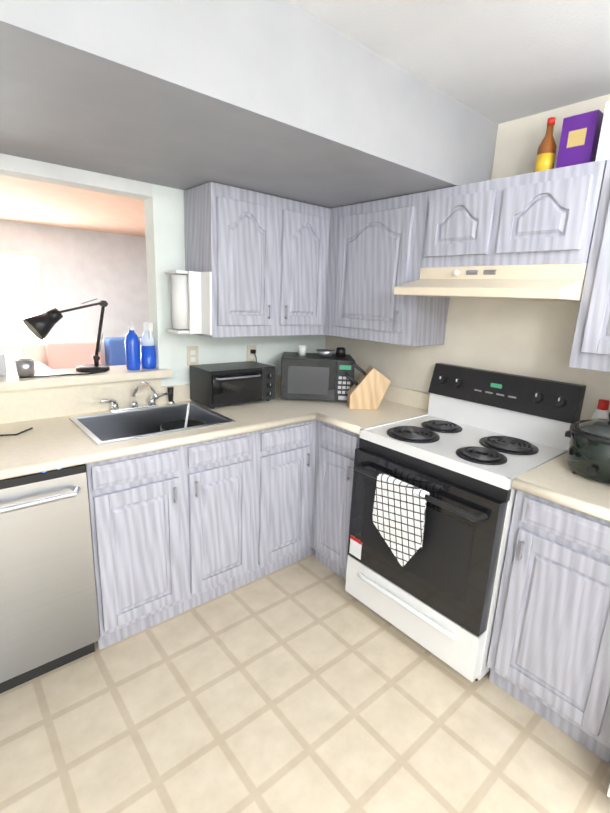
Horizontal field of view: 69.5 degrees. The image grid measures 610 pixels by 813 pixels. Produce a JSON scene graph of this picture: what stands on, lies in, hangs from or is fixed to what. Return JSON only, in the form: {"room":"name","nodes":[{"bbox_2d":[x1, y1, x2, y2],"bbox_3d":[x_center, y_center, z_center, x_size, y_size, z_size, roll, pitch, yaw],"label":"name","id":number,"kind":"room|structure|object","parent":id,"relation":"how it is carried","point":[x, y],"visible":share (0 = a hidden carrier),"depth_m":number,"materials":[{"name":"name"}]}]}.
{"room":"kitchen","nodes":[
{"label":"kitchen","id":0,"kind":"room"},
{"bbox_2d":[0,219,148,371],"bbox_3d":[-4.008,-1.404,6.518,8.400,2.460,0.120,-9,18,-39],"label":"wall","id":1,"kind":"structure","parent":0,"point":[79,266],"depth_m":6.83,"materials":[{"name":"white paint"}]},
{"bbox_2d":[0,251,48,347],"bbox_3d":[-4.145,-1.503,6.238,0.840,1.325,0.068,-9,18,-39],"label":"window","id":2,"kind":"structure","parent":1,"relation":"in","point":[21,289],"depth_m":6.30,"materials":[{"name":"white glass"}]},
{"bbox_2d":[0,153,325,385],"bbox_3d":[-1.137,-0.239,2.293,3.520,2.460,0.120,-9,18,-39],"label":"wall","id":3,"kind":"structure","parent":0,"point":[164,226],"depth_m":2.41,"materials":[{"name":"white paint"}]},
{"bbox_2d":[0,375,280,423],"bbox_3d":[-0.795,-0.098,2.536,2.436,0.160,0.020,-9,18,-39],"label":"backsplash","id":4,"kind":"structure","parent":3,"relation":"attached to","point":[31,404],"depth_m":2.22,"materials":[{"name":"laminate"}]},
{"bbox_2d":[187,346,198,365],"bbox_3d":[-0.664,-0.299,2.602,0.070,0.114,0.009,-9,18,-39],"label":"electrical outlet","id":5,"kind":"object","parent":3,"relation":"attached to","point":[192,355],"visible":0.93,"depth_m":2.60,"materials":[{"name":"beige plastic"}]},
{"bbox_2d":[247,345,256,361],"bbox_3d":[-0.355,-0.344,2.836,0.070,0.106,0.047,-9,18,-39],"label":"electrical outlet","id":6,"kind":"object","parent":3,"relation":"attached to","point":[251,352],"visible":0.77,"depth_m":2.82,"materials":[{"name":"beige plastic"}]},
{"bbox_2d":[184,182,330,337],"bbox_3d":[-0.138,-0.827,2.685,1.108,0.758,0.345,-9,18,-39],"label":"upper cabinet","id":7,"kind":"object","parent":3,"relation":"attached to","point":[262,258],"visible":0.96,"depth_m":2.41,"materials":[{"name":"grey wood"}]},
{"bbox_2d":[165,270,211,334],"bbox_3d":[-0.619,-0.551,2.333,0.138,0.320,0.260,-9,18,-39],"label":"paper towel holder","id":8,"kind":"object","parent":7,"relation":"attached to","point":[191,292],"visible":1,"depth_m":2.32,"materials":[{"name":"white plastic"}]},
{"bbox_2d":[0,553,609,812],"bbox_3d":[0.191,1.453,0.933,3.640,0.060,4.540,-9,18,-39],"label":"floor","id":9,"kind":"structure","parent":0,"point":[309,684],"depth_m":1.68,"materials":[{"name":"tile"}]},
{"bbox_2d":[0,464,99,693],"bbox_3d":[-1.280,0.655,1.847,0.595,0.926,0.664,-9,18,-39],"label":"dishwasher","id":10,"kind":"object","parent":9,"relation":"on","point":[49,622],"visible":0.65,"depth_m":1.71,"materials":[{"name":"grey metal"}]},
{"bbox_2d":[85,430,260,649],"bbox_3d":[-0.771,0.558,2.328,0.807,0.928,0.626,-9,18,-39],"label":"base cabinet","id":11,"kind":"object","parent":9,"relation":"on","point":[176,530],"depth_m":2.06,"materials":[{"name":"grey wood"}]},
{"bbox_2d":[257,420,316,578],"bbox_3d":[-0.320,0.485,2.704,0.376,0.928,0.626,-9,18,-39],"label":"base cabinet","id":12,"kind":"object","parent":9,"relation":"on","point":[288,451],"depth_m":2.48,"materials":[{"name":"grey wood"}]},
{"bbox_2d":[309,456,315,555],"bbox_3d":[0.052,0.424,3.014,0.710,0.928,0.626,-9,18,-39],"label":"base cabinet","id":13,"kind":"object","parent":9,"relation":"on","point":[311,551],"depth_m":2.70,"materials":[{"name":"grey wood"}]},
{"bbox_2d":[0,389,427,479],"bbox_3d":[-0.480,0.166,2.227,2.458,0.190,0.991,-9,18,-39],"label":"countertop","id":14,"kind":"structure","parent":13,"relation":"on","point":[48,444],"depth_m":2.20,"materials":[{"name":"laminate"}]},
{"bbox_2d":[0,427,32,435],"bbox_3d":[-1.302,0.121,1.819,0.328,0.034,0.158,-9,18,-39],"label":"gadget","id":15,"kind":"object","parent":14,"relation":"on","point":[17,433],"visible":1,"depth_m":1.89,"materials":[{"name":"black plastic"}]},
{"bbox_2d":[100,382,174,411],"bbox_3d":[-0.848,-0.050,2.325,0.408,0.163,0.232,-9,18,-39],"label":"sink faucet","id":16,"kind":"object","parent":14,"relation":"on","point":[115,407],"visible":0.94,"depth_m":2.37,"materials":[{"name":"silver metal"}]},
{"bbox_2d":[160,403,205,431],"bbox_3d":[-0.628,0.110,2.281,0.236,0.235,0.236,-9,18,-39],"label":"pan","id":17,"kind":"object","parent":14,"relation":"in","point":[174,424],"visible":0.25,"depth_m":2.36,"materials":[{"name":"black metal"}]},
{"bbox_2d":[189,361,275,408],"bbox_3d":[-0.419,-0.134,2.629,0.440,0.215,0.287,-9,18,-39],"label":"toaster oven","id":18,"kind":"object","parent":14,"relation":"on","point":[212,386],"visible":1,"depth_m":2.53,"materials":[{"name":"black metal"}]},
{"bbox_2d":[280,352,354,401],"bbox_3d":[0.075,-0.195,2.860,0.450,0.265,0.332,2,14,-1],"label":"microwave","id":19,"kind":"object","parent":14,"relation":"on","point":[311,376],"visible":0.85,"depth_m":2.70,"materials":[{"name":"black plastic"}]},
{"bbox_2d":[298,345,306,355],"bbox_3d":[-0.018,-0.362,2.840,0.056,0.060,0.056,-9,18,-39],"label":"cup","id":20,"kind":"object","parent":19,"relation":"on","point":[301,350],"visible":1,"depth_m":2.82,"materials":[{"name":"white ceramic"}]},
{"bbox_2d":[316,349,334,356],"bbox_3d":[0.132,-0.342,2.825,0.124,0.040,0.124,-9,18,-39],"label":"bowl","id":21,"kind":"object","parent":19,"relation":"on","point":[325,352],"visible":1,"depth_m":2.79,"materials":[{"name":"grey metal"}]},
{"bbox_2d":[336,347,344,356],"bbox_3d":[0.232,-0.353,2.853,0.060,0.058,0.060,-9,18,-39],"label":"jar","id":22,"kind":"object","parent":19,"relation":"on","point":[340,351],"visible":1,"depth_m":2.83,"materials":[{"name":"black glass"}]},
{"bbox_2d":[345,362,390,409],"bbox_3d":[0.367,-0.127,2.622,0.263,0.271,0.110,2,14,-3],"label":"knife block","id":23,"kind":"object","parent":14,"relation":"on","point":[367,389],"visible":1,"depth_m":2.58,"materials":[{"name":"brown wood"}]},
{"bbox_2d":[311,420,359,579],"bbox_3d":[0.387,0.522,2.676,0.648,0.929,0.380,-9,18,-39],"label":"base cabinet","id":24,"kind":"object","parent":9,"relation":"on","point":[336,447],"visible":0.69,"depth_m":2.48,"materials":[{"name":"grey wood"}]},
{"bbox_2d":[345,363,585,681],"bbox_3d":[0.716,0.486,2.176,0.740,1.265,0.756,-9,18,-39],"label":"range","id":25,"kind":"object","parent":9,"relation":"on","point":[469,447],"visible":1,"depth_m":2.00,"materials":[{"name":"white metal"}]},
{"bbox_2d":[372,473,429,566],"bbox_3d":[0.419,0.517,1.972,0.040,0.387,0.275,-9,18,-39],"label":"towel","id":26,"kind":"object","parent":25,"relation":"hanging from","point":[398,515],"visible":0.94,"depth_m":1.94,"materials":[{"name":"white fabric"}]},
{"bbox_2d":[487,490,609,762],"bbox_3d":[1.155,0.770,1.804,0.648,0.929,0.460,-9,18,-39],"label":"base cabinet","id":27,"kind":"object","parent":9,"relation":"on","point":[549,656],"visible":0.98,"depth_m":1.61,"materials":[{"name":"grey wood"}]},
{"bbox_2d":[512,452,609,521],"bbox_3d":[1.179,0.301,1.683,0.653,0.040,0.477,-9,18,-39],"label":"countertop","id":28,"kind":"structure","parent":27,"relation":"on","point":[556,480],"depth_m":1.60,"materials":[{"name":"laminate"}]},
{"bbox_2d":[565,412,609,483],"bbox_3d":[1.166,0.147,1.691,0.282,0.252,0.292,-9,18,-39],"label":"slow cooker","id":29,"kind":"object","parent":28,"relation":"on","point":[588,456],"visible":1,"depth_m":1.64,"materials":[{"name":"black"}]},
{"bbox_2d":[591,399,609,418],"bbox_3d":[1.272,0.097,1.907,0.068,0.255,0.068,-9,18,-39],"label":"ketchup bottle","id":30,"kind":"object","parent":28,"relation":"on","point":[601,411],"visible":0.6,"depth_m":1.87,"materials":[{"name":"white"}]},
{"bbox_2d":[607,783,609,797],"bbox_3d":[1.523,0.541,1.185,0.816,1.700,0.770,-9,18,-39],"label":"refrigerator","id":31,"kind":"object","parent":9,"relation":"on","point":[608,793],"visible":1,"depth_m":1.42,"materials":[{"name":"white metal"}]},
{"bbox_2d":[0,0,609,236],"bbox_3d":[-0.849,-1.617,2.686,8.400,0.050,9.740,-9,18,-39],"label":"ceiling","id":32,"kind":"structure","parent":0,"point":[499,61],"depth_m":1.57,"materials":[{"name":"white paint"}]},
{"bbox_2d":[0,0,497,207],"bbox_3d":[-0.728,-1.133,1.534,3.400,0.328,1.150,-9,18,-39],"label":"soffit beam","id":33,"kind":"structure","parent":32,"relation":"attached to","point":[286,99],"depth_m":1.45,"materials":[{"name":"white paint"}]},
{"bbox_2d":[325,94,609,420],"bbox_3d":[1.586,0.013,1.750,0.120,2.460,4.300,-9,18,-39],"label":"wall","id":34,"kind":"structure","parent":0,"point":[531,338],"depth_m":2.19,"materials":[{"name":"beige paint"}]},
{"bbox_2d":[324,191,448,345],"bbox_3d":[0.461,-0.774,2.577,0.345,0.758,0.689,-9,18,-39],"label":"upper cabinet","id":35,"kind":"object","parent":34,"relation":"attached to","point":[375,253],"visible":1,"depth_m":2.43,"materials":[{"name":"grey wood"}]},
{"bbox_2d":[353,377,429,409],"bbox_3d":[0.455,-0.120,2.968,0.020,0.100,0.991,-9,18,-39],"label":"backsplash","id":36,"kind":"structure","parent":34,"relation":"attached to","point":[410,397],"depth_m":2.74,"materials":[{"name":"laminate"}]},
{"bbox_2d":[420,160,606,267],"bbox_3d":[0.946,-0.818,2.004,0.323,0.358,0.756,-9,18,-39],"label":"upper cabinet","id":37,"kind":"object","parent":34,"relation":"attached to","point":[544,217],"visible":1,"depth_m":1.84,"materials":[{"name":"grey wood"}]},
{"bbox_2d":[394,263,587,301],"bbox_3d":[0.869,-0.566,2.008,0.498,0.140,0.756,-9,18,-39],"label":"range hood","id":38,"kind":"object","parent":37,"relation":"attached to","point":[549,282],"visible":0.92,"depth_m":1.85,"materials":[{"name":"beige metal"}]},
{"bbox_2d":[534,117,556,171],"bbox_3d":[1.030,-1.091,1.872,0.073,0.240,0.073,-9,18,-39],"label":"bottle","id":39,"kind":"object","parent":37,"relation":"on","point":[546,154],"visible":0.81,"depth_m":1.85,"materials":[{"name":"orange glass"}]},
{"bbox_2d":[556,109,603,167],"bbox_3d":[1.111,-1.052,1.782,0.080,0.215,0.125,-9,18,-39],"label":"box","id":40,"kind":"object","parent":37,"relation":"on","point":[579,138],"visible":0.71,"depth_m":1.75,"materials":[{"name":"purple cardboard"}]},
{"bbox_2d":[569,159,609,371],"bbox_3d":[1.330,-0.493,1.589,0.345,0.758,0.478,-9,18,-39],"label":"upper cabinet","id":41,"kind":"object","parent":34,"relation":"attached to","point":[590,350],"visible":1,"depth_m":1.66,"materials":[{"name":"grey wood"}]},
{"bbox_2d":[595,101,609,160],"bbox_3d":[1.226,-1.020,1.650,0.140,0.225,0.170,-9,18,-39],"label":"box","id":42,"kind":"object","parent":41,"relation":"on","point":[603,150],"visible":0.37,"depth_m":1.66,"materials":[{"name":"white cardboard"}]},
{"bbox_3d":[-2.421,0.349,4.954,8.400,0.060,5.200,-9,18,-39],"label":"floor","id":43,"kind":"structure","parent":0,"visible":0},
{"bbox_2d":[19,337,140,369],"bbox_3d":[-2.766,-0.472,6.153,1.900,0.930,0.910,-9,18,-39],"label":"sofa","id":44,"kind":"object","parent":43,"relation":"on","point":[47,355],"visible":0.27,"depth_m":5.87,"materials":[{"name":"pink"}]},
{"bbox_3d":[-1.699,0.493,2.007,2.120,1.130,0.120,-9,18,-39],"label":"wall","id":45,"kind":"structure","parent":0,"visible":0},
{"bbox_2d":[0,365,171,391],"bbox_3d":[-1.668,-0.082,1.898,2.170,0.040,0.280,-9,18,-39],"label":"sill","id":46,"kind":"structure","parent":45,"relation":"on","point":[10,381],"depth_m":2.21,"materials":[{"name":"laminate"}]},
{"bbox_2d":[0,352,6,375],"bbox_3d":[-1.546,-0.196,2.075,0.210,0.105,0.110,-9,18,-39],"label":"radio","id":47,"kind":"object","parent":46,"relation":"on","point":[2,367],"visible":1,"depth_m":2.10,"materials":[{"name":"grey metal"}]},
{"bbox_2d":[15,359,34,375],"bbox_3d":[-1.370,-0.192,2.156,0.080,0.075,0.080,-9,18,-39],"label":"cup","id":48,"kind":"object","parent":46,"relation":"on","point":[25,367],"visible":1,"depth_m":2.13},
{"bbox_2d":[19,371,106,377],"bbox_3d":[-1.188,-0.158,2.189,0.393,0.007,0.048,-9,18,-39],"label":"cable","id":49,"kind":"object","parent":46,"relation":"on","point":[60,375],"visible":0.94,"depth_m":2.17,"materials":[{"name":"black plastic"}]},
{"bbox_2d":[22,298,109,372],"bbox_3d":[-1.213,-0.366,2.258,0.392,0.377,0.164,-9,18,-39],"label":"desk lamp","id":50,"kind":"object","parent":46,"relation":"on","point":[40,326],"visible":0.98,"depth_m":2.20,"materials":[{"name":"black plastic"}]},
{"bbox_2d":[125,321,140,369],"bbox_3d":[-0.949,-0.335,2.417,0.076,0.262,0.076,-9,18,-39],"label":"dish soap bottle","id":51,"kind":"object","parent":46,"relation":"on","point":[132,350],"visible":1,"depth_m":2.40,"materials":[{"name":"blue plastic"}]},
{"bbox_2d":[140,322,155,368],"bbox_3d":[-0.881,-0.342,2.472,0.080,0.255,0.095,-9,18,-39],"label":"spray bottle","id":52,"kind":"object","parent":46,"relation":"on","point":[147,350],"visible":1,"depth_m":2.45,"materials":[{"name":"blue plastic"}]}
]}

